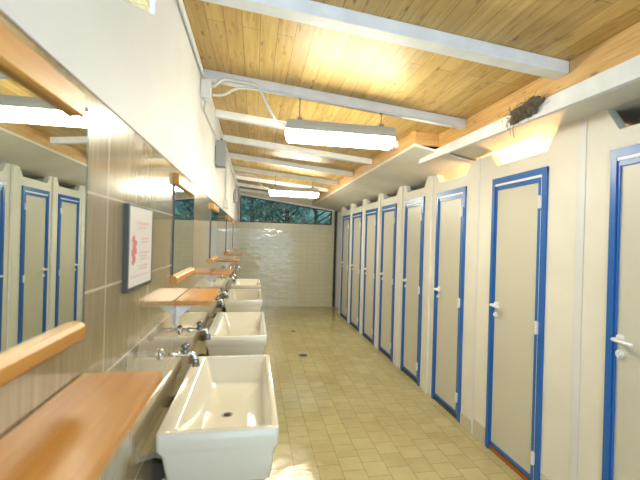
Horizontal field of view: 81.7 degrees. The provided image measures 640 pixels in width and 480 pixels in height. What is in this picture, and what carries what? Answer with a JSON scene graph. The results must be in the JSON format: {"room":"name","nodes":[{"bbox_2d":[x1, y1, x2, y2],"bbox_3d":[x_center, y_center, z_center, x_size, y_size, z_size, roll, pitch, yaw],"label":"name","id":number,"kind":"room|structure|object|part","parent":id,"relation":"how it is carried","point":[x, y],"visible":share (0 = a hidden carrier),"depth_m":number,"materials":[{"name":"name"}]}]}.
{"room":"public restroom","nodes":[
{"label":"public restroom","id":0,"kind":"room"},
{"bbox_2d":[0,0,238,479],"bbox_3d":[-0.990,0.189,3.101,0.144,2.664,10.450,2,0,-10],"label":"wall","id":1,"kind":"structure","parent":0,"point":[137,70],"depth_m":1.11,"materials":[{"name":"paint"}]},
{"bbox_2d":[0,22,89,386],"bbox_3d":[-0.444,-0.046,0.526,0.026,0.498,0.535,2,0,-10],"label":"wall mirror","id":2,"kind":"object","parent":1,"relation":"attached to","point":[44,116],"visible":1,"depth_m":0.61,"materials":[{"name":"white mirror"}]},
{"bbox_3d":[-0.435,-0.267,0.500,0.022,0.055,0.471,2,0,-10],"label":"moulding","id":3,"kind":"part","parent":2,"relation":"part of","materials":[{"name":"brown wood"}]},
{"bbox_3d":[-0.447,0.184,0.507,0.026,0.038,0.497,2,0,-10],"label":"moulding","id":4,"kind":"part","parent":2,"relation":"part of","materials":[{"name":"brown wood"}]},
{"bbox_2d":[0,371,161,479],"bbox_3d":[-0.396,0.354,0.597,0.168,0.125,0.450,2,0,-10],"label":"wall shelf","id":5,"kind":"object","parent":1,"relation":"attached to","point":[75,435],"visible":1,"depth_m":0.57,"materials":[{"name":"orange wood"}]},
{"bbox_2d":[122,203,153,292],"bbox_3d":[-0.564,0.022,1.155,0.014,0.251,0.250,2,0,-10],"label":"framed notice","id":6,"kind":"object","parent":1,"relation":"attached to","point":[138,220],"visible":1,"depth_m":1.11,"materials":[{"name":"grey paper"}]},
{"bbox_2d":[159,343,199,366],"bbox_3d":[-0.566,0.466,1.497,0.153,0.093,0.048,2,0,-10],"label":"water tap","id":7,"kind":"object","parent":1,"relation":"attached to","point":[195,361],"visible":1,"depth_m":1.49,"materials":[{"name":"silver metal"}]},
{"bbox_2d":[171,172,195,283],"bbox_3d":[-0.688,-0.053,1.904,0.026,0.498,0.535,2,0,-10],"label":"wall mirror","id":8,"kind":"object","parent":1,"relation":"attached to","point":[184,192],"visible":1,"depth_m":1.83,"materials":[{"name":"white mirror"}]},
{"bbox_3d":[-0.691,0.177,1.886,0.026,0.038,0.497,2,0,-10],"label":"moulding","id":9,"kind":"part","parent":8,"relation":"part of","materials":[{"name":"brown wood"}]},
{"bbox_3d":[-0.679,-0.275,1.878,0.022,0.055,0.471,2,0,-10],"label":"moulding","id":10,"kind":"part","parent":8,"relation":"part of","materials":[{"name":"brown wood"}]},
{"bbox_2d":[177,0,207,77],"bbox_3d":[-0.631,-1.013,1.810,0.034,0.037,1.057,2,0,-10],"label":"cable conduit","id":11,"kind":"object","parent":1,"relation":"attached to","point":[180,3],"visible":0.99,"depth_m":1.82,"materials":[{"name":"white plastic"}]},
{"bbox_2d":[179,321,210,339],"bbox_3d":[-0.635,0.464,1.891,0.153,0.093,0.048,2,0,-10],"label":"water tap","id":12,"kind":"object","parent":1,"relation":"attached to","point":[199,323],"visible":1,"depth_m":1.89,"materials":[{"name":"silver metal"}]},
{"bbox_2d":[174,288,219,325],"bbox_3d":[-0.635,0.347,1.946,0.168,0.125,0.450,2,0,-10],"label":"wall shelf","id":13,"kind":"object","parent":1,"relation":"attached to","point":[194,296],"visible":1,"depth_m":1.78,"materials":[{"name":"orange wood"}]},
{"bbox_2d":[200,78,212,101],"bbox_3d":[-0.710,-0.943,2.329,0.074,0.147,0.085,2,0,-10],"label":"junction box","id":14,"kind":"object","parent":1,"relation":"attached to","point":[206,87],"visible":1,"depth_m":2.29,"materials":[{"name":"white plastic"}]},
{"bbox_2d":[204,102,216,136],"bbox_3d":[-0.812,-0.869,2.755,0.028,0.064,0.884,2,0,-11],"label":"cable conduit","id":15,"kind":"object","parent":1,"relation":"attached to","point":[205,103],"visible":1,"depth_m":2.59,"materials":[{"name":"white plastic"}]},
{"bbox_2d":[209,203,218,262],"bbox_3d":[-0.936,-0.061,3.303,0.026,0.498,0.535,2,0,-10],"label":"wall mirror","id":16,"kind":"object","parent":1,"relation":"attached to","point":[214,209],"visible":1,"depth_m":3.23,"materials":[{"name":"white mirror"}]},
{"bbox_3d":[-0.939,0.169,3.284,0.026,0.038,0.497,2,0,-10],"label":"moulding","id":17,"kind":"part","parent":16,"relation":"part of","materials":[{"name":"brown wood"}]},
{"bbox_2d":[210,209,217,257],"bbox_3d":[-0.946,-0.061,3.305,0.005,0.463,0.520,2,0,-10],"label":"mirror glass","id":18,"kind":"object","parent":16,"relation":"on","point":[214,212],"depth_m":3.26,"materials":[{"name":"grey"}]},
{"bbox_3d":[-0.927,-0.282,3.277,0.022,0.055,0.471,2,0,-10],"label":"moulding","id":19,"kind":"part","parent":16,"relation":"part of","materials":[{"name":"brown wood"}]},
{"bbox_2d":[152,355,278,479],"bbox_3d":[-0.465,0.913,1.766,0.470,0.454,0.880,2,0,-10],"label":"basin","id":20,"kind":"object","parent":1,"relation":"attached to","point":[221,422],"visible":0.99,"depth_m":1.44,"materials":[{"name":"beige ceramic"}]},
{"bbox_2d":[214,295,224,306],"bbox_3d":[-0.795,0.459,2.792,0.153,0.093,0.048,2,0,-10],"label":"water tap","id":21,"kind":"object","parent":1,"relation":"attached to","point":[218,296],"visible":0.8,"depth_m":2.79,"materials":[{"name":"silver metal"}]},
{"bbox_2d":[215,139,226,168],"bbox_3d":[-0.872,-0.764,3.254,0.088,0.245,0.120,2,0,-10],"label":"wall box","id":22,"kind":"object","parent":1,"relation":"attached to","point":[221,145],"visible":0.98,"depth_m":3.20,"materials":[{"name":"grey"}]},
{"bbox_2d":[211,268,233,285],"bbox_3d":[-0.889,0.339,3.384,0.168,0.125,0.450,2,0,-10],"label":"wall shelf","id":23,"kind":"object","parent":1,"relation":"attached to","point":[217,272],"visible":1,"depth_m":3.21,"materials":[{"name":"orange wood"}]},
{"bbox_2d":[219,288,228,298],"bbox_3d":[-0.865,0.457,3.186,0.153,0.093,0.048,2,0,-10],"label":"water tap","id":24,"kind":"object","parent":1,"relation":"attached to","point":[221,289],"visible":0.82,"depth_m":3.18,"materials":[{"name":"silver metal"}]},
{"bbox_2d":[224,154,226,197],"bbox_3d":[-1.075,-0.722,4.229,0.021,0.520,0.033,2,0,-10],"label":"cable conduit","id":25,"kind":"object","parent":1,"relation":"attached to","point":[226,154],"visible":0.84,"depth_m":4.22,"materials":[{"name":"white plastic"}]},
{"bbox_2d":[223,198,228,208],"bbox_3d":[-1.075,-0.421,4.235,0.050,0.119,0.100,2,0,-10],"label":"junction box","id":26,"kind":"object","parent":1,"relation":"attached to","point":[226,201],"visible":0.99,"depth_m":4.19,"materials":[{"name":"white plastic"}]},
{"bbox_2d":[226,215,230,253],"bbox_3d":[-1.236,-0.070,4.996,0.026,0.498,0.535,2,0,-10],"label":"wall mirror","id":27,"kind":"object","parent":1,"relation":"attached to","point":[228,219],"visible":1,"depth_m":4.92,"materials":[{"name":"white mirror"}]},
{"bbox_2d":[226,219,229,250],"bbox_3d":[-1.246,-0.071,4.999,0.007,0.463,0.526,2,0,-10],"label":"mirror glass","id":28,"kind":"object","parent":27,"relation":"on","point":[227,220],"depth_m":4.94,"materials":[{"name":"grey"}]},
{"bbox_2d":[222,274,234,281],"bbox_3d":[-1.070,0.451,4.347,0.153,0.093,0.048,2,0,-10],"label":"water tap","id":29,"kind":"object","parent":1,"relation":"attached to","point":[230,277],"visible":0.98,"depth_m":4.34,"materials":[{"name":"silver metal"}]},
{"bbox_2d":[219,135,240,196],"bbox_3d":[-1.338,-0.971,5.800,0.041,0.064,4.700,2,0,-10],"label":"cable conduit","id":30,"kind":"object","parent":1,"relation":"attached to","point":[220,136],"visible":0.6,"depth_m":4.91,"materials":[{"name":"white plastic"}]},
{"bbox_2d":[226,259,239,267],"bbox_3d":[-1.189,0.330,5.077,0.168,0.125,0.450,2,0,-10],"label":"wall shelf","id":31,"kind":"object","parent":1,"relation":"attached to","point":[228,261],"visible":0.94,"depth_m":4.89,"materials":[{"name":"orange wood"}]},
{"bbox_2d":[201,312,266,355],"bbox_3d":[-0.694,0.906,3.061,0.470,0.454,0.880,2,0,-10],"label":"basin","id":32,"kind":"object","parent":1,"relation":"attached to","point":[232,333],"visible":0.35,"depth_m":2.72,"materials":[{"name":"beige ceramic"}]},
{"bbox_2d":[232,221,235,249],"bbox_3d":[-1.497,-0.078,6.473,0.026,0.498,0.535,2,0,-10],"label":"wall mirror","id":33,"kind":"object","parent":1,"relation":"attached to","point":[234,222],"visible":0.99,"depth_m":6.38,"materials":[{"name":"white mirror"}]},
{"bbox_2d":[232,224,234,247],"bbox_3d":[-1.507,-0.079,6.476,0.007,0.463,0.526,2,0,-10],"label":"mirror glass","id":34,"kind":"object","parent":33,"relation":"on","point":[233,224],"depth_m":6.42,"materials":[{"name":"grey"}]},
{"bbox_2d":[233,189,237,202],"bbox_3d":[-1.379,-0.722,6.059,0.070,0.220,0.120,2,0,-10],"label":"wall box","id":35,"kind":"object","parent":1,"relation":"attached to","point":[235,195],"visible":0.94,"depth_m":6.00,"materials":[{"name":"grey plastic"}]},
{"bbox_2d":[223,289,262,311],"bbox_3d":[-0.970,0.898,4.617,0.470,0.454,0.880,2,0,-10],"label":"basin","id":36,"kind":"object","parent":1,"relation":"attached to","point":[239,300],"visible":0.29,"depth_m":4.22,"materials":[{"name":"beige ceramic"}]},
{"bbox_2d":[231,279,260,288],"bbox_3d":[-1.193,0.891,5.877,0.470,0.454,0.880,2,0,-10],"label":"basin","id":37,"kind":"object","parent":1,"relation":"attached to","point":[239,283],"visible":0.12,"depth_m":5.84,"materials":[{"name":"beige ceramic"}]},
{"bbox_2d":[237,191,334,306],"bbox_3d":[-0.750,0.198,8.505,2.220,2.654,0.132,2,0,-10],"label":"wall","id":38,"kind":"structure","parent":0,"point":[293,263],"depth_m":8.46,"materials":[{"name":"beige tile"}]},
{"bbox_2d":[240,195,331,224],"bbox_3d":[-0.758,-0.675,8.471,2.095,0.600,0.064,2,0,-10],"label":"window","id":39,"kind":"structure","parent":38,"relation":"in","point":[252,209],"depth_m":8.44,"materials":[{"name":"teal glass"}]},
{"bbox_2d":[239,193,334,211],"bbox_3d":[-0.709,-0.847,8.436,2.220,0.323,0.030,2,0,-10],"label":"trim","id":40,"kind":"structure","parent":38,"relation":"attached to","point":[240,193],"depth_m":8.41,"materials":[{"name":"white paint"}]},
{"bbox_2d":[332,211,336,306],"bbox_3d":[0.342,0.386,8.618,0.050,2.340,0.049,2,0,-10],"label":"trim","id":41,"kind":"structure","parent":38,"relation":"attached to","point":[335,219],"depth_m":8.59,"materials":[{"name":"grey metal"}]},
{"bbox_2d":[124,0,639,197],"bbox_3d":[0.279,-0.985,3.599,4.250,0.431,11.000,2,0,-10],"label":"ceiling","id":42,"kind":"structure","parent":0,"point":[230,40],"depth_m":2.04,"materials":[{"name":"brown wood"}]},
{"bbox_2d":[239,188,313,200],"bbox_3d":[-0.957,-1.007,8.234,1.642,0.213,0.056,2,0,-10],"label":"rafter","id":43,"kind":"object","parent":42,"relation":"attached to","point":[240,189],"visible":0.7,"depth_m":8.17,"materials":[{"name":"white paint"}]},
{"bbox_2d":[238,183,318,197],"bbox_3d":[-0.821,-1.003,7.466,1.642,0.213,0.056,2,0,-10],"label":"rafter","id":44,"kind":"object","parent":42,"relation":"attached to","point":[239,184],"visible":0.46,"depth_m":7.35,"materials":[{"name":"white paint"}]},
{"bbox_2d":[235,175,327,191],"bbox_3d":[-0.664,-0.998,6.580,1.642,0.213,0.056,2,0,-10],"label":"rafter","id":45,"kind":"object","parent":42,"relation":"attached to","point":[236,176],"visible":0.8,"depth_m":6.54,"materials":[{"name":"white paint"}]},
{"bbox_2d":[232,165,338,185],"bbox_3d":[-0.513,-0.994,5.723,1.642,0.213,0.056,2,0,-10],"label":"rafter","id":46,"kind":"object","parent":42,"relation":"attached to","point":[237,168],"visible":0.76,"depth_m":5.69,"materials":[{"name":"white paint"}]},
{"bbox_2d":[269,176,318,197],"bbox_3d":[-0.400,-0.826,5.744,0.770,0.303,0.120,2,0,-10],"label":"ceiling lamp","id":47,"kind":"object","parent":46,"relation":"hanging from","point":[275,190],"visible":1,"depth_m":5.69,"materials":[{"name":"grey plastic"}]},
{"bbox_2d":[235,173,268,188],"bbox_3d":[-1.020,-0.889,5.574,0.538,0.201,0.033,2,0,-23],"label":"cable","id":48,"kind":"object","parent":47,"relation":"attached to","point":[235,173],"visible":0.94,"depth_m":5.57,"materials":[{"name":"white plastic"}]},
{"bbox_2d":[269,190,318,197],"bbox_3d":[-0.404,-0.709,5.744,0.761,0.070,0.111,2,0,-10],"label":"diffuser","id":49,"kind":"object","parent":47,"relation":"attached to","point":[290,193],"depth_m":5.70,"materials":[{"name":"white plastic"}]},
{"bbox_2d":[229,152,352,176],"bbox_3d":[-0.365,-0.989,4.886,1.642,0.213,0.056,2,0,-10],"label":"rafter","id":50,"kind":"object","parent":42,"relation":"attached to","point":[231,155],"visible":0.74,"depth_m":4.86,"materials":[{"name":"white paint"}]},
{"bbox_2d":[223,134,371,164],"bbox_3d":[-0.220,-0.985,4.069,1.642,0.213,0.056,2,0,-10],"label":"rafter","id":51,"kind":"object","parent":42,"relation":"attached to","point":[232,139],"visible":0.86,"depth_m":4.04,"materials":[{"name":"white paint"}]},
{"bbox_2d":[215,109,398,148],"bbox_3d":[-0.084,-0.981,3.301,1.642,0.213,0.056,2,0,-10],"label":"rafter","id":52,"kind":"object","parent":42,"relation":"attached to","point":[220,114],"visible":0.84,"depth_m":3.19,"materials":[{"name":"white paint"}]},
{"bbox_2d":[203,69,465,129],"bbox_3d":[0.153,-0.964,2.571,1.854,0.232,0.056,2,0,-10],"label":"rafter","id":53,"kind":"object","parent":42,"relation":"attached to","point":[213,75],"visible":0.76,"depth_m":2.54,"materials":[{"name":"white paint"}]},
{"bbox_2d":[212,87,456,127],"bbox_3d":[0.151,-0.910,2.527,1.714,0.143,0.023,2,0,-10],"label":"cable conduit","id":54,"kind":"object","parent":53,"relation":"attached to","point":[236,88],"visible":0.99,"depth_m":2.51,"materials":[{"name":"white plastic"}]},
{"bbox_2d":[285,98,395,149],"bbox_3d":[0.146,-0.809,2.571,0.770,0.303,0.120,2,0,-10],"label":"ceiling lamp","id":55,"kind":"object","parent":53,"relation":"hanging from","point":[298,130],"visible":0.93,"depth_m":2.52,"materials":[{"name":"grey plastic"}]},
{"bbox_2d":[213,78,285,126],"bbox_3d":[-0.442,-0.896,2.395,0.490,0.253,0.054,2,0,-24],"label":"cable","id":56,"kind":"object","parent":55,"relation":"attached to","point":[217,82],"visible":0.99,"depth_m":2.38,"materials":[{"name":"white plastic"}]},
{"bbox_3d":[-0.137,-0.887,2.520,0.032,0.163,0.040,2,0,-10],"label":"hanger rod","id":57,"kind":"part","parent":55,"relation":"part of","materials":[{"name":"grey"}]},
{"bbox_2d":[285,129,394,149],"bbox_3d":[0.143,-0.692,2.571,0.761,0.070,0.111,2,0,-10],"label":"diffuser","id":58,"kind":"object","parent":55,"relation":"attached to","point":[330,137],"depth_m":2.53,"materials":[{"name":"white plastic"}]},
{"bbox_3d":[0.433,-0.844,2.621,0.032,0.110,0.040,2,0,-10],"label":"hanger rod","id":59,"kind":"part","parent":55,"relation":"part of","materials":[{"name":"grey metal"}]},
{"bbox_2d":[313,131,414,202],"bbox_3d":[0.324,-0.871,5.785,0.032,0.129,5.490,2,0,-10],"label":"trim","id":60,"kind":"structure","parent":42,"relation":"attached to","point":[407,141],"depth_m":4.04,"materials":[{"name":"brown wood"}]},
{"bbox_2d":[201,0,568,79],"bbox_3d":[0.308,-0.959,1.694,1.854,0.232,0.080,2,0,-10],"label":"rafter","id":61,"kind":"object","parent":42,"relation":"attached to","point":[309,12],"visible":1,"depth_m":1.68,"materials":[{"name":"white paint"}]},
{"bbox_2d":[260,307,522,479],"bbox_3d":[0.610,1.626,3.468,3.500,0.120,10.600,2,0,-10],"label":"floor","id":62,"kind":"structure","parent":0,"point":[345,411],"depth_m":3.27,"materials":[{"name":"tile"}]},
{"bbox_2d":[312,144,472,211],"bbox_3d":[1.075,-0.624,5.912,1.575,0.337,5.505,2,0,-10],"label":"ceiling","id":63,"kind":"structure","parent":0,"point":[404,168],"depth_m":4.13,"materials":[{"name":"white paint"}]},
{"bbox_2d":[414,131,438,146],"bbox_3d":[0.907,-0.841,3.094,0.242,0.114,0.014,2,0,-10],"label":"trim","id":64,"kind":"structure","parent":63,"relation":"attached to","point":[421,138],"depth_m":3.08,"materials":[{"name":"brown wood"}]},
{"bbox_2d":[419,55,639,163],"bbox_3d":[1.376,-0.651,0.844,0.031,0.188,5.190,2,0,-10],"label":"trim","id":65,"kind":"structure","parent":63,"relation":"attached to","point":[625,73],"depth_m":1.79,"materials":[{"name":"white paint"}]},
{"bbox_2d":[339,110,639,479],"bbox_3d":[1.296,0.445,3.106,0.060,2.280,9.660,2,0,-10],"label":"wall","id":66,"kind":"structure","parent":0,"point":[606,130],"depth_m":2.21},
{"bbox_2d":[335,211,340,306],"bbox_3d":[0.856,0.320,8.765,1.040,2.500,0.180,2,0,-10],"label":"wall pier","id":67,"kind":"object","parent":66,"relation":"attached to","point":[338,237],"visible":0.21,"depth_m":8.60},
{"bbox_2d":[340,215,349,320],"bbox_3d":[0.500,0.536,7.383,0.112,2.050,0.570,2,0,-10],"label":"door","id":68,"kind":"structure","parent":66,"relation":"in","point":[346,219],"depth_m":7.42,"materials":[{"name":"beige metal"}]},
{"bbox_2d":[347,204,352,322],"bbox_3d":[0.565,0.440,6.998,0.022,2.245,0.090,2,0,-10],"label":"trim","id":69,"kind":"structure","parent":66,"relation":"attached to","point":[351,205],"depth_m":6.96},
{"bbox_2d":[350,212,361,331],"bbox_3d":[0.638,0.540,6.604,0.112,2.050,0.592,2,0,-10],"label":"door","id":70,"kind":"structure","parent":66,"relation":"in","point":[355,265],"depth_m":6.62,"materials":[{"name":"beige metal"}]},
{"bbox_2d":[359,199,364,333],"bbox_3d":[0.707,0.445,6.197,0.022,2.245,0.090,2,0,-10],"label":"trim","id":71,"kind":"structure","parent":66,"relation":"attached to","point":[363,209],"depth_m":6.16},
{"bbox_2d":[362,208,377,344],"bbox_3d":[0.779,0.544,5.803,0.112,2.050,0.567,2,0,-10],"label":"door","id":72,"kind":"structure","parent":66,"relation":"in","point":[371,218],"depth_m":5.82,"materials":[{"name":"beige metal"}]},
{"bbox_3d":[0.795,0.558,5.822,0.018,1.904,0.448,2,0,-10],"label":"panel","id":73,"kind":"part","parent":72,"relation":"part of","materials":[{"name":"beige"}]},
{"bbox_2d":[374,194,381,347],"bbox_3d":[0.846,0.449,5.411,0.022,2.245,0.090,2,0,-10],"label":"trim","id":74,"kind":"structure","parent":66,"relation":"attached to","point":[379,195],"depth_m":5.38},
{"bbox_2d":[378,203,396,361],"bbox_3d":[0.915,0.549,5.038,0.112,2.050,0.531,2,0,-10],"label":"door","id":75,"kind":"structure","parent":66,"relation":"in","point":[389,212],"depth_m":5.04,"materials":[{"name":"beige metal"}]},
{"bbox_3d":[0.914,1.559,5.046,0.054,0.030,0.457,2,0,-10],"label":"sill","id":76,"kind":"part","parent":75,"relation":"part of","materials":[{"name":"blue"}]},
{"bbox_3d":[0.930,0.562,5.057,0.018,1.904,0.412,2,0,-10],"label":"panel","id":77,"kind":"part","parent":75,"relation":"part of","materials":[{"name":"beige"}]},
{"bbox_2d":[394,186,402,366],"bbox_3d":[0.983,0.453,4.635,0.022,2.245,0.090,2,0,-10],"label":"trim","id":78,"kind":"structure","parent":66,"relation":"attached to","point":[400,203],"depth_m":4.61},
{"bbox_2d":[400,196,424,385],"bbox_3d":[1.055,0.553,4.245,0.112,2.050,0.509,2,0,-10],"label":"door","id":79,"kind":"structure","parent":66,"relation":"in","point":[412,279],"depth_m":4.24,"materials":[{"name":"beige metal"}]},
{"bbox_3d":[1.055,1.563,4.253,0.054,0.030,0.435,2,0,-10],"label":"sill","id":80,"kind":"part","parent":79,"relation":"part of","materials":[{"name":"grey"}]},
{"bbox_3d":[1.071,0.566,4.263,0.018,1.904,0.390,2,0,-10],"label":"panel","id":81,"kind":"part","parent":79,"relation":"part of","materials":[{"name":"beige"}]},
{"bbox_2d":[422,175,433,392],"bbox_3d":[1.122,0.457,3.852,0.022,2.245,0.090,2,0,-10],"label":"trim","id":82,"kind":"structure","parent":66,"relation":"attached to","point":[430,178],"depth_m":3.83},
{"bbox_2d":[431,186,466,422],"bbox_3d":[1.195,0.557,3.458,0.112,2.050,0.515,2,0,-10],"label":"door","id":83,"kind":"structure","parent":66,"relation":"in","point":[451,205],"depth_m":3.45,"materials":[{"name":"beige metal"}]},
{"bbox_3d":[1.194,1.567,3.466,0.054,0.030,0.441,2,0,-10],"label":"sill","id":84,"kind":"part","parent":83,"relation":"part of","materials":[{"name":"grey"}]},
{"bbox_3d":[1.210,0.571,3.476,0.018,1.904,0.396,2,0,-10],"label":"panel","id":85,"kind":"part","parent":83,"relation":"part of","materials":[{"name":"beige"}]},
{"bbox_2d":[460,412,470,431],"bbox_3d":[1.227,1.534,3.125,0.010,0.100,0.150,2,0,-10],"label":"baseboard","id":86,"kind":"structure","parent":66,"relation":"attached to","point":[465,421],"depth_m":3.11,"materials":[{"name":"beige tile"}]},
{"bbox_2d":[471,157,480,433],"bbox_3d":[1.276,0.455,3.031,0.004,2.260,0.030,2,0,-10],"label":"trim","id":87,"kind":"structure","parent":66,"relation":"attached to","point":[479,159],"depth_m":3.03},
{"bbox_2d":[473,418,484,444],"bbox_3d":[1.261,1.517,2.933,0.010,0.135,0.160,2,0,-10],"label":"baseboard","id":88,"kind":"structure","parent":66,"relation":"attached to","point":[478,428],"depth_m":2.92,"materials":[{"name":"beige"}]},
{"bbox_2d":[485,166,548,479],"bbox_3d":[1.350,0.562,2.578,0.112,2.050,0.539,2,0,-10],"label":"door","id":89,"kind":"structure","parent":66,"relation":"in","point":[519,215],"depth_m":2.55,"materials":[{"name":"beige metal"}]},
{"bbox_3d":[1.302,0.485,2.735,0.066,0.047,0.130,2,0,-10],"label":"handle","id":90,"kind":"part","parent":89,"relation":"part of","materials":[{"name":"white plastic"}]},
{"bbox_3d":[1.350,1.572,2.587,0.054,0.030,0.465,2,0,-10],"label":"sill","id":91,"kind":"part","parent":89,"relation":"part of","materials":[{"name":"brown wood"}]},
{"bbox_3d":[1.366,0.575,2.597,0.018,1.904,0.420,2,0,-10],"label":"panel","id":92,"kind":"part","parent":89,"relation":"part of","materials":[{"name":"beige"}]},
{"bbox_2d":[540,474,548,479],"bbox_3d":[1.390,1.521,2.204,0.010,0.135,0.200,2,0,-10],"label":"baseboard","id":93,"kind":"structure","parent":66,"relation":"attached to","point":[542,477],"depth_m":2.28,"materials":[{"name":"beige"}]},
{"bbox_2d":[569,119,586,479],"bbox_3d":[1.445,0.460,2.076,0.004,2.260,0.050,2,0,-10],"label":"trim","id":94,"kind":"structure","parent":66,"relation":"attached to","point":[581,184],"depth_m":2.07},
{"bbox_2d":[602,143,639,479],"bbox_3d":[1.518,0.567,1.631,0.112,2.050,0.546,2,0,-10],"label":"door","id":95,"kind":"structure","parent":66,"relation":"in","point":[621,414],"depth_m":1.83,"materials":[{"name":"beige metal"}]},
{"bbox_3d":[1.469,0.490,1.790,0.066,0.047,0.130,2,0,-10],"label":"handle","id":96,"kind":"part","parent":95,"relation":"part of","materials":[{"name":"white plastic"}]},
{"bbox_3d":[1.534,0.580,1.649,0.018,1.904,0.427,2,0,-10],"label":"panel","id":97,"kind":"part","parent":95,"relation":"part of","materials":[{"name":"beige"}]},
{"bbox_2d":[500,158,517,163],"bbox_3d":[1.832,0.469,3.120,1.000,2.262,0.040,2,0,-10],"label":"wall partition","id":98,"kind":"structure","parent":0,"point":[503,160],"depth_m":3.04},
{"bbox_2d":[452,80,639,158],"bbox_3d":[2.120,-0.697,0.821,1.299,0.076,4.885,2,0,-10],"label":"soffit","id":99,"kind":"structure","parent":0,"point":[535,137],"depth_m":2.29,"materials":[{"name":"white paint"}]},
{"bbox_2d":[439,22,639,146],"bbox_3d":[1.451,-0.744,0.702,0.060,0.268,4.884,2,0,-10],"label":"wooden beam","id":100,"kind":"structure","parent":99,"relation":"attached to","point":[624,46],"depth_m":1.81,"materials":[{"name":"brown wood"}]},
{"bbox_2d":[502,91,549,137],"bbox_3d":[1.126,-0.688,2.056,0.104,0.217,0.387,2,0,-10],"label":"nest","id":101,"kind":"object","parent":100,"relation":"attached to","point":[530,107],"visible":1,"depth_m":2.02,"materials":[{"name":"brown plant"}]}
]}

